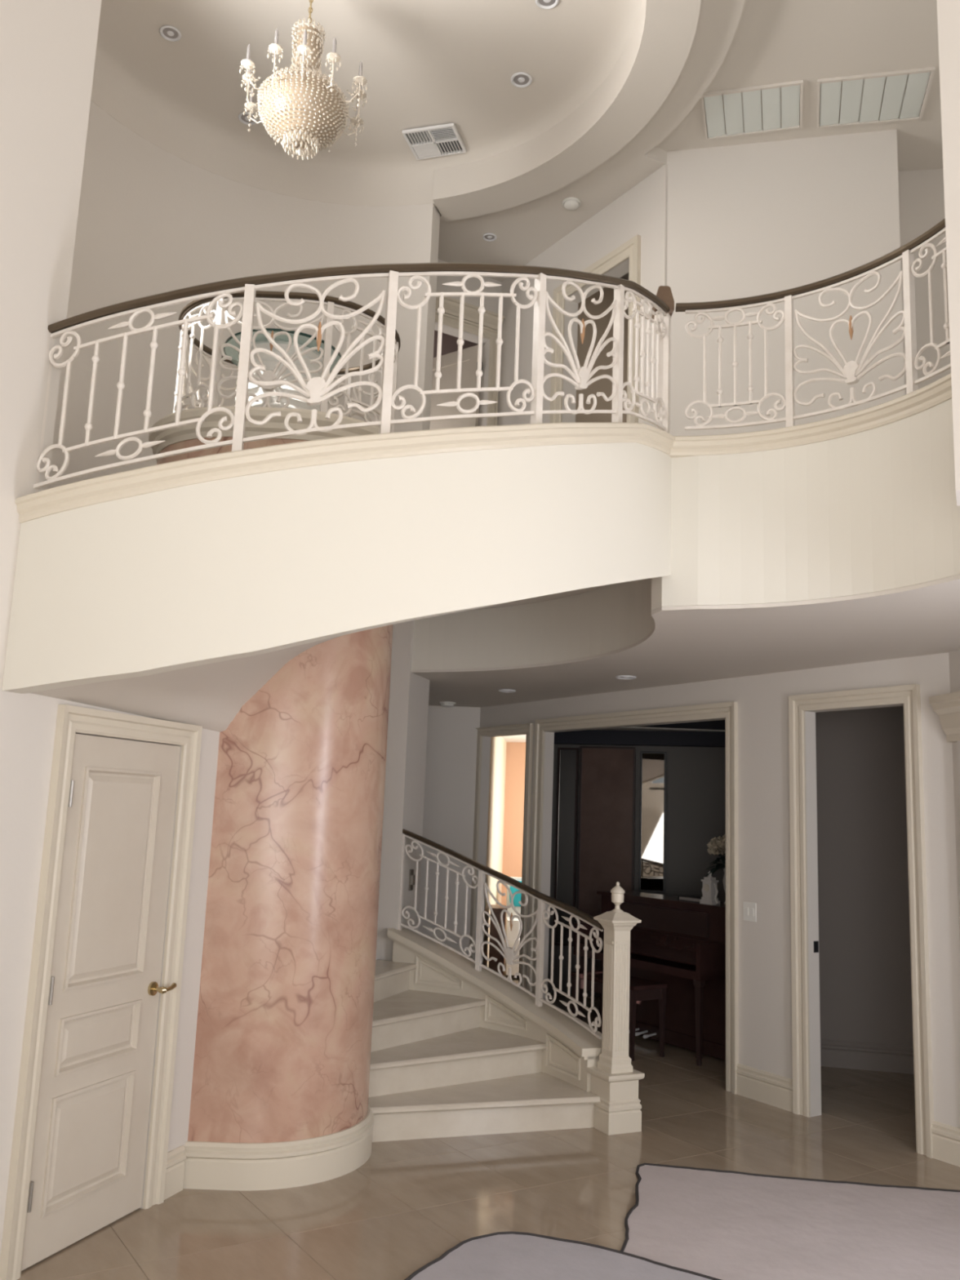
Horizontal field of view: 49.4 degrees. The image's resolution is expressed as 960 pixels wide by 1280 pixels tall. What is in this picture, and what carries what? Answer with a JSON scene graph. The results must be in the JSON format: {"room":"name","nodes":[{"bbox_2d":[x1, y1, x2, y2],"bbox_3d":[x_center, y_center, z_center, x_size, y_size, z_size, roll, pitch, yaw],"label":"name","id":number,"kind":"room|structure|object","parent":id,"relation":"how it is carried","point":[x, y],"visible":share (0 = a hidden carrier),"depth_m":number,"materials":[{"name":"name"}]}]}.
{"room":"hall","nodes":[
{"label":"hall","id":0,"kind":"room"},
{"bbox_2d":[0,0,219,1256],"bbox_3d":[-2.800,-1.603,1.222,0.160,6.850,9.045,-1,-10,19],"label":"wall","id":1,"kind":"structure","parent":0,"point":[48,47],"depth_m":4.02,"materials":[{"name":"white paint"}]},
{"bbox_2d":[21,733,180,1271],"bbox_3d":[-1.535,1.424,4.378,0.128,2.001,0.764,-1,-10,19],"label":"door","id":2,"kind":"structure","parent":1,"relation":"in","point":[87,1173],"depth_m":4.34,"materials":[{"name":"paint"}]},
{"bbox_2d":[0,704,202,1279],"bbox_3d":[-1.536,1.374,4.375,0.040,2.113,0.935,-1,-10,19],"label":"trim","id":3,"kind":"structure","parent":1,"relation":"attached to","point":[70,720],"depth_m":4.16,"materials":[{"name":"beige paint"}]},
{"bbox_2d":[164,1145,186,1199],"bbox_3d":[-1.396,2.415,4.732,0.031,0.190,0.160,-1,-10,19],"label":"baseboard","id":4,"kind":"structure","parent":1,"relation":"attached to","point":[175,1173],"depth_m":4.74,"materials":[{"name":"beige paint"}]},
{"bbox_2d":[48,100,439,960],"bbox_3d":[-2.048,-0.702,6.451,2.029,6.850,4.572,-1,-10,19],"label":"wall","id":5,"kind":"structure","parent":0,"point":[151,220],"depth_m":7.73,"materials":[{"name":"white paint"}]},
{"bbox_2d":[408,869,414,890],"bbox_3d":[-0.497,1.763,7.672,0.030,0.150,0.060,-1,-10,16],"label":"light switch","id":6,"kind":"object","parent":5,"relation":"attached to","point":[411,877],"depth_m":7.66,"materials":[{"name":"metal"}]},
{"bbox_2d":[90,0,642,206],"bbox_3d":[-0.896,-4.034,6.495,4.040,0.440,4.040,2,-9,0],"label":"ceiling","id":7,"kind":"structure","parent":0,"point":[426,63],"depth_m":7.35,"materials":[{"name":"beige paint"}]},
{"bbox_2d":[160,25,181,41],"bbox_3d":[-2.085,-4.084,7.033,0.140,0.012,0.140,2,-9,0],"label":"recessed light","id":8,"kind":"object","parent":7,"relation":"in","point":[171,33],"visible":1,"depth_m":7.03,"materials":[{"name":"white"}]},
{"bbox_2d":[238,111,257,124],"bbox_3d":[-1.751,-3.929,7.872,0.140,0.012,0.140,2,-9,0],"label":"recessed light","id":9,"kind":"object","parent":7,"relation":"in","point":[242,118],"visible":0.73,"depth_m":7.87,"materials":[{"name":"white"}]},
{"bbox_2d":[239,0,367,159],"bbox_3d":[-1.065,-3.534,6.412,0.804,1.233,0.832,2,-9,0],"label":"chandelier","id":10,"kind":"object","parent":7,"relation":"hanging from","point":[302,107],"visible":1,"depth_m":6.23,"materials":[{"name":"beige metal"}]},
{"bbox_2d":[401,123,466,159],"bbox_3d":[-0.348,-3.833,8.035,0.413,0.022,0.343,-1,-10,16],"label":"ceiling vent","id":11,"kind":"object","parent":7,"relation":"in","point":[444,140],"visible":1,"depth_m":8.02,"materials":[{"name":"grey metal"}]},
{"bbox_2d":[511,71,532,88],"bbox_3d":[0.291,-3.940,7.349,0.150,0.012,0.150,2,-9,0],"label":"recessed light","id":12,"kind":"object","parent":7,"relation":"in","point":[521,79],"visible":1,"depth_m":7.35,"materials":[{"name":"white metal"}]},
{"bbox_2d":[535,0,559,8],"bbox_3d":[0.426,-4.057,6.619,0.150,0.012,0.150,2,-9,0],"label":"recessed light","id":13,"kind":"object","parent":7,"relation":"in","point":[546,4],"visible":1,"depth_m":6.65,"materials":[{"name":"white metal"}]},
{"bbox_2d":[432,0,745,229],"bbox_3d":[0.184,-3.966,6.075,2.685,0.270,5.000,-1,-10,20],"label":"trim","id":14,"kind":"structure","parent":7,"relation":"attached to","point":[674,50],"depth_m":7.40,"materials":[{"name":"beige paint"}]},
{"bbox_2d":[417,705,480,954],"bbox_3d":[-0.849,-0.292,9.091,1.780,7.000,2.550,2,-9,0],"label":"wall","id":15,"kind":"structure","parent":0,"point":[448,821],"depth_m":9.92,"materials":[{"name":"white paint"}]},
{"bbox_2d":[433,329,477,357],"bbox_3d":[-0.087,-1.589,10.780,3.000,3.070,0.100,8,-11,-32],"label":"wall","id":16,"kind":"structure","parent":0,"point":[449,344],"depth_m":10.77,"materials":[{"name":"grey paint"}]},
{"bbox_2d":[434,258,501,426],"bbox_3d":[-0.561,-1.893,9.064,1.620,3.070,0.140,8,-11,-32],"label":"wall","id":17,"kind":"structure","parent":0,"point":[491,304],"depth_m":9.49,"materials":[{"name":"white paint"}]},
{"bbox_2d":[430,344,482,429],"bbox_3d":[-0.314,-1.485,9.601,0.732,2.440,0.048,-5,-12,36],"label":"door","id":18,"kind":"structure","parent":17,"relation":"in","point":[448,371],"depth_m":9.69,"materials":[{"name":"paint"}]},
{"bbox_2d":[435,310,498,426],"bbox_3d":[-0.214,-1.607,9.147,0.820,2.560,0.040,8,-11,-32],"label":"trim","id":19,"kind":"structure","parent":17,"relation":"attached to","point":[448,320],"depth_m":9.44,"materials":[{"name":"beige paint"}]},
{"bbox_2d":[435,296,504,330],"bbox_3d":[-0.184,-2.947,9.320,0.910,0.120,0.097,8,-11,-32],"label":"trim","id":20,"kind":"structure","parent":17,"relation":"attached to","point":[451,305],"depth_m":9.36,"materials":[{"name":"beige paint"}]},
{"bbox_2d":[17,963,959,1279],"bbox_3d":[-0.106,2.770,5.621,12.000,0.120,18.000,2,-9,0],"label":"floor","id":21,"kind":"structure","parent":0,"point":[411,1202],"depth_m":5.03,"materials":[{"name":"beige tile"}]},
{"bbox_2d":[148,406,393,1191],"bbox_3d":[-1.205,0.759,5.695,1.486,3.785,1.236,2,-9,0],"label":"column","id":22,"kind":"structure","parent":21,"relation":"on","point":[280,1093],"depth_m":5.12,"materials":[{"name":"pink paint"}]},
{"bbox_2d":[223,328,341,410],"bbox_3d":[-1.158,-1.387,6.053,0.682,0.567,0.682,2,-9,0],"label":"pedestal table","id":23,"kind":"object","parent":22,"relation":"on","point":[268,361],"visible":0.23,"depth_m":5.85,"materials":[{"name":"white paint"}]},
{"bbox_2d":[173,290,400,432],"bbox_3d":[-1.120,-1.451,6.064,1.282,0.699,1.032,2,-9,0],"label":"balustrade","id":24,"kind":"object","parent":22,"relation":"on","point":[223,361],"visible":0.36,"depth_m":5.65,"materials":[{"name":"white metal"}]},
{"bbox_2d":[1,422,675,1142],"bbox_3d":[-0.997,0.831,5.666,4.030,3.650,4.123,2,-9,0],"label":"curved staircase","id":25,"kind":"structure","parent":21,"relation":"on","point":[175,591],"depth_m":4.03,"materials":[{"name":"beige stone"}]},
{"bbox_2d":[33,262,671,492],"bbox_3d":[-0.271,-1.149,4.465,2.976,1.538,0.633,6,-10,-23],"label":"balustrade","id":26,"kind":"object","parent":25,"relation":"on","point":[316,388],"visible":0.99,"depth_m":4.09,"materials":[{"name":"white metal"}]},
{"bbox_2d":[398,828,604,1039],"bbox_3d":[0.144,1.879,6.948,1.815,1.171,0.261,-6,-13,41],"label":"balustrade","id":27,"kind":"object","parent":25,"relation":"on","point":[509,955],"visible":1,"depth_m":7.02,"materials":[{"name":"white metal"}]},
{"bbox_2d":[651,285,674,430],"bbox_3d":[0.939,-1.403,5.380,0.100,0.865,0.100,2,-9,0],"label":"newel post","id":28,"kind":"object","parent":25,"relation":"on","point":[664,293],"visible":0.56,"depth_m":5.38,"materials":[{"name":"white metal"}]},
{"bbox_2d":[488,904,507,975],"bbox_3d":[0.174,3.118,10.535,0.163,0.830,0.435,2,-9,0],"label":"dresser","id":29,"kind":"object","parent":21,"relation":"on","point":[497,909],"visible":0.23,"depth_m":10.37,"materials":[{"name":"brown wood"}]},
{"bbox_2d":[504,876,521,975],"bbox_3d":[0.562,3.207,11.650,0.530,1.050,0.630,2,-9,0],"label":"armchair","id":30,"kind":"object","parent":21,"relation":"on","point":[512,935],"visible":0.22,"depth_m":11.36,"materials":[{"name":"white fabric"}]},
{"bbox_2d":[509,880,521,906],"bbox_3d":[0.490,2.868,11.790,0.310,0.280,0.125,2,-9,0],"label":"cushion","id":31,"kind":"object","parent":30,"relation":"on","point":[517,898],"visible":0.16,"depth_m":11.75,"materials":[{"name":"teal fabric"}]},
{"bbox_2d":[404,1231,721,1279],"bbox_3d":[0.316,2.276,3.078,1.818,0.017,2.639,2,-9,0],"label":"rug","id":32,"kind":"object","parent":21,"relation":"on","point":[499,1255],"visible":1,"depth_m":4.09,"materials":[{"name":"grey fabric"}]},
{"bbox_2d":[586,881,644,1135],"bbox_3d":[0.798,2.125,6.123,0.244,1.384,0.244,7,-11,-26],"label":"newel post","id":33,"kind":"object","parent":21,"relation":"on","point":[615,1080],"visible":1,"depth_m":6.05,"materials":[{"name":"beige paint"}]},
{"bbox_2d":[571,969,666,1061],"bbox_3d":[1.069,2.901,8.113,0.350,0.530,0.740,8,-11,-33],"label":"piano bench","id":34,"kind":"object","parent":21,"relation":"on","point":[640,989],"visible":0.69,"depth_m":7.90,"materials":[{"name":"brown wood"}]},
{"bbox_2d":[573,890,725,1066],"bbox_3d":[1.471,2.671,8.452,0.640,1.125,1.540,8,-11,-33],"label":"upright piano","id":35,"kind":"object","parent":21,"relation":"on","point":[680,944],"visible":0.66,"depth_m":8.19,"materials":[{"name":"brown wood"}]},
{"bbox_2d":[678,895,702,902],"bbox_3d":[1.740,2.082,8.394,0.180,0.034,0.230,8,-11,-33],"label":"album","id":36,"kind":"object","parent":35,"relation":"on","point":[686,898],"visible":0.79,"depth_m":8.36,"materials":[{"name":"black"}]},
{"bbox_2d":[699,871,719,904],"bbox_3d":[1.802,1.938,8.183,0.090,0.255,0.192,8,-11,-33],"label":"mantel clock","id":37,"kind":"object","parent":35,"relation":"on","point":[709,889],"visible":1,"depth_m":8.14,"materials":[{"name":"grey ceramic"}]},
{"bbox_2d":[703,834,725,904],"bbox_3d":[1.975,1.806,8.259,0.439,0.555,0.418,2,-9,0],"label":"flowers","id":38,"kind":"object","parent":35,"relation":"on","point":[716,845],"visible":0.38,"depth_m":8.23,"materials":[{"name":"beige plant"}]},
{"bbox_2d":[620,1163,959,1279],"bbox_3d":[1.750,2.442,3.634,2.594,0.017,3.381,1,-9,4],"label":"rug","id":39,"kind":"object","parent":21,"relation":"on","point":[717,1224],"visible":0.92,"depth_m":4.61,"materials":[{"name":"grey fabric"}]},
{"bbox_2d":[482,736,506,967],"bbox_3d":[0.129,2.274,11.583,0.100,2.835,3.300,1,-10,5],"label":"wall","id":40,"kind":"structure","parent":0,"point":[498,744],"depth_m":11.37,"materials":[{"name":"beige paint"}]},
{"bbox_2d":[501,742,525,963],"bbox_3d":[1.592,2.471,12.427,3.299,2.835,0.100,-1,-10,17],"label":"wall","id":41,"kind":"structure","parent":0,"point":[515,751],"depth_m":12.79,"materials":[{"name":"brown paint"}]},
{"bbox_2d":[472,584,607,609],"bbox_3d":[0.195,-0.553,6.582,1.994,0.330,2.065,-1,-10,16],"label":"floor","id":42,"kind":"structure","parent":0,"point":[546,597],"depth_m":7.13,"materials":[{"name":"beige paint"}]},
{"bbox_2d":[438,146,666,281],"bbox_3d":[0.337,-3.576,8.657,1.548,0.179,2.671,9,-11,-34],"label":"ceiling","id":43,"kind":"structure","parent":0,"point":[519,240],"depth_m":8.80,"materials":[{"name":"beige paint"}]},
{"bbox_2d":[482,232,496,241],"bbox_3d":[0.082,-3.443,8.928,0.120,0.012,0.120,2,-9,0],"label":"recessed light","id":44,"kind":"object","parent":43,"relation":"in","point":[489,237],"visible":1,"depth_m":8.93,"materials":[{"name":"white"}]},
{"bbox_2d":[562,196,581,210],"bbox_3d":[0.734,-3.493,8.383,0.150,0.042,0.150,2,-9,0],"label":"smoke detector","id":45,"kind":"object","parent":43,"relation":"attached to","point":[571,203],"visible":1,"depth_m":8.35,"materials":[{"name":"white paint"}]},
{"bbox_2d":[497,164,667,426],"bbox_3d":[0.792,-1.926,8.555,0.140,3.070,2.225,8,-11,-32],"label":"wall","id":46,"kind":"structure","parent":0,"point":[642,211],"depth_m":8.61,"materials":[{"name":"white paint"}]},
{"bbox_2d":[549,234,640,422],"bbox_3d":[0.881,-1.747,8.213,0.040,2.610,1.067,8,-11,-32],"label":"trim","id":47,"kind":"structure","parent":46,"relation":"attached to","point":[631,249],"depth_m":8.28,"materials":[{"name":"beige paint"}]},
{"bbox_2d":[575,287,628,422],"bbox_3d":[1.700,-1.692,9.754,2.350,3.070,0.100,8,-11,-32],"label":"wall","id":48,"kind":"structure","parent":0,"point":[604,385],"depth_m":9.40,"materials":[{"name":"beige paint"}]},
{"bbox_2d":[502,726,724,742],"bbox_3d":[1.459,1.098,11.739,3.000,0.015,2.900,2,-9,0],"label":"ceiling","id":49,"kind":"structure","parent":0,"point":[519,738],"depth_m":10.42,"materials":[{"name":"white paint"}]},
{"bbox_2d":[518,734,725,997],"bbox_3d":[1.824,2.157,10.492,2.849,2.835,0.120,-1,-10,17],"label":"wall","id":50,"kind":"structure","parent":0,"point":[695,798],"depth_m":10.44,"materials":[{"name":"grey"}]},
{"bbox_2d":[576,746,635,923],"bbox_3d":[1.272,2.079,10.534,0.574,2.000,0.026,-1,-10,17],"label":"wall panel","id":51,"kind":"object","parent":50,"relation":"attached to","point":[607,775],"visible":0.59,"depth_m":10.57,"materials":[{"name":"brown wood"}]},
{"bbox_2d":[553,747,578,946],"bbox_3d":[0.879,2.094,10.650,0.214,1.980,0.026,-1,-10,19],"label":"wall mirror","id":52,"kind":"object","parent":51,"relation":"attached to","point":[567,757],"visible":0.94,"depth_m":10.66,"materials":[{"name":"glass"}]},
{"bbox_2d":[638,751,666,893],"bbox_3d":[1.727,1.813,10.444,0.264,1.390,0.026,0,-10,14],"label":"wall mirror","id":53,"kind":"object","parent":51,"relation":"attached to","point":[653,765],"visible":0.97,"depth_m":10.44,"materials":[{"name":"clear glass"}]},
{"bbox_2d":[554,720,724,747],"bbox_3d":[1.857,0.927,10.563,2.599,0.285,0.140,-1,-10,17],"label":"trim","id":54,"kind":"structure","parent":50,"relation":"attached to","point":[588,737],"depth_m":10.51,"materials":[{"name":"grey wood"}]},
{"bbox_2d":[411,398,959,670],"bbox_3d":[2.283,0.095,8.667,5.830,0.765,10.300,2,-9,0],"label":"wall","id":55,"kind":"structure","parent":0,"point":[876,509],"depth_m":4.98,"materials":[{"name":"white paint"}]},
{"bbox_2d":[668,373,951,457],"bbox_3d":[1.644,-1.017,4.692,0.541,0.091,1.907,10,-12,-39],"label":"trim","id":56,"kind":"structure","parent":55,"relation":"attached to","point":[940,391],"depth_m":4.90,"materials":[{"name":"beige paint"}]},
{"bbox_2d":[675,217,951,430],"bbox_3d":[1.638,-1.404,4.751,0.374,0.734,1.655,10,-12,-40],"label":"balustrade","id":57,"kind":"object","parent":56,"relation":"on","point":[851,371],"visible":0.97,"depth_m":4.94,"materials":[{"name":"white metal"}]},
{"bbox_2d":[411,573,959,707],"bbox_3d":[2.268,0.482,8.602,5.830,0.019,10.300,2,-9,0],"label":"ceiling","id":58,"kind":"structure","parent":0,"point":[686,644],"depth_m":6.00,"materials":[{"name":"beige paint"}]},
{"bbox_2d":[439,701,455,706],"bbox_3d":[-0.303,0.603,9.731,0.150,0.042,0.150,2,-9,0],"label":"smoke detector","id":59,"kind":"object","parent":58,"relation":"attached to","point":[444,704],"visible":1,"depth_m":9.68,"materials":[{"name":"white paint"}]},
{"bbox_2d":[498,688,515,692],"bbox_3d":[0.224,0.419,8.600,0.140,0.012,0.140,2,-9,0],"label":"recessed light","id":60,"kind":"object","parent":58,"relation":"in","point":[501,690],"visible":1,"depth_m":8.57,"materials":[{"name":"white"}]},
{"bbox_2d":[615,675,636,679],"bbox_3d":[1.050,0.270,7.514,0.150,0.012,0.150,2,-9,0],"label":"recessed light","id":61,"kind":"object","parent":58,"relation":"in","point":[621,677],"visible":1,"depth_m":7.49,"materials":[{"name":"white"}]},
{"bbox_2d":[474,652,959,1128],"bbox_3d":[1.323,1.698,7.857,0.100,2.835,4.981,8,-11,-32],"label":"wall","id":62,"kind":"structure","parent":0,"point":[765,971],"depth_m":6.80,"materials":[{"name":"white paint"}]},
{"bbox_2d":[469,723,533,988],"bbox_3d":[0.167,2.061,9.475,0.040,2.565,0.910,8,-11,-32],"label":"trim","id":63,"kind":"structure","parent":62,"relation":"attached to","point":[527,728],"depth_m":9.34,"materials":[{"name":"beige paint"}]},
{"bbox_2d":[527,701,738,1094],"bbox_3d":[1.097,1.847,8.056,0.040,2.590,2.360,8,-11,-32],"label":"trim","id":64,"kind":"structure","parent":62,"relation":"attached to","point":[728,711],"depth_m":7.38,"materials":[{"name":"beige paint"}]},
{"bbox_2d":[742,902,756,921],"bbox_3d":[1.801,1.815,6.974,0.010,0.120,0.110,8,-11,-32],"label":"light switch","id":65,"kind":"object","parent":62,"relation":"attached to","point":[749,908],"visible":1,"depth_m":6.97,"materials":[{"name":"white paint"}]},
{"bbox_2d":[736,1063,792,1112],"bbox_3d":[1.829,2.863,6.681,0.031,0.190,0.480,8,-11,-32],"label":"baseboard","id":66,"kind":"structure","parent":62,"relation":"attached to","point":[758,1085],"depth_m":6.67,"materials":[{"name":"beige paint"}]},
{"bbox_2d":[813,941,818,952],"bbox_3d":[2.118,1.936,6.588,0.040,0.070,0.012,8,-11,-32],"label":"strike plate","id":67,"kind":"object","parent":62,"relation":"attached to","point":[815,943],"visible":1,"depth_m":6.58,"materials":[{"name":"black metal"}]},
{"bbox_2d":[788,684,933,1158],"bbox_3d":[2.257,1.594,6.284,0.040,2.595,0.945,8,-11,-32],"label":"trim","id":68,"kind":"structure","parent":62,"relation":"attached to","point":[909,695],"depth_m":6.25,"materials":[{"name":"beige paint"}]},
{"bbox_2d":[619,0,942,279],"bbox_3d":[0.160,-4.163,6.270,12.000,0.320,16.400,2,-9,0],"label":"ceiling","id":69,"kind":"structure","parent":0,"point":[774,41],"depth_m":6.84,"materials":[{"name":"beige paint"}]},
{"bbox_2d":[700,80,803,140],"bbox_3d":[1.925,-3.737,7.376,0.693,0.022,0.500,0,-10,15],"label":"ceiling vent","id":70,"kind":"object","parent":69,"relation":"attached to","point":[792,92],"visible":0.96,"depth_m":7.36,"materials":[{"name":"white metal"}]},
{"bbox_2d":[816,66,935,128],"bbox_3d":[2.700,-3.734,7.218,0.758,0.022,0.514,0,-10,12],"label":"ceiling vent","id":71,"kind":"object","parent":69,"relation":"attached to","point":[829,91],"visible":1,"depth_m":7.19,"materials":[{"name":"white metal"}]},
{"bbox_2d":[666,128,904,435],"bbox_3d":[2.205,-2.075,7.732,1.644,3.200,0.600,0,-10,12],"label":"wall","id":72,"kind":"structure","parent":0,"point":[744,220],"depth_m":7.54,"materials":[{"name":"white paint"}]},
{"bbox_2d":[815,706,913,1046],"bbox_3d":[3.641,1.787,7.856,2.850,2.835,0.150,0,-10,12],"label":"wall","id":73,"kind":"structure","parent":0,"point":[864,957],"depth_m":7.93,"materials":[{"name":"grey paint"}]},
{"bbox_2d":[820,1039,914,1074],"bbox_3d":[3.525,3.076,7.566,2.750,0.190,0.031,0,-10,12],"label":"baseboard","id":74,"kind":"structure","parent":73,"relation":"attached to","point":[833,1053],"depth_m":7.70,"materials":[{"name":"grey wood"}]},
{"bbox_2d":[897,168,951,395],"bbox_3d":[3.825,-2.020,7.691,2.299,3.200,0.120,1,-10,10],"label":"wall","id":75,"kind":"structure","parent":0,"point":[921,192],"depth_m":7.87,"materials":[{"name":"white paint"}]},
{"bbox_2d":[936,0,959,506],"bbox_3d":[3.215,-2.441,3.349,3.200,3.805,0.200,-2,-10,25],"label":"wall","id":76,"kind":"structure","parent":0,"point":[948,11],"depth_m":3.82,"materials":[{"name":"white paint"}]},
{"bbox_2d":[948,649,959,949],"bbox_3d":[3.231,0.692,1.382,0.180,2.835,9.050,3,-10,-6],"label":"wall","id":77,"kind":"structure","parent":0,"point":[954,656],"depth_m":5.84,"materials":[{"name":"white paint"}]},
{"bbox_2d":[928,690,959,811],"bbox_3d":[2.602,1.417,5.434,0.137,2.310,0.610,3,-10,-6],"label":"pilaster","id":78,"kind":"object","parent":77,"relation":"attached to","point":[947,706],"visible":1,"depth_m":5.78,"materials":[{"name":"white paint"}]},
{"bbox_2d":[931,1120,959,1166],"bbox_3d":[2.787,2.649,5.178,0.039,0.190,1.223,8,-11,-30],"label":"baseboard","id":79,"kind":"structure","parent":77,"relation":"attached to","point":[945,1137],"depth_m":5.62,"materials":[{"name":"beige paint"}]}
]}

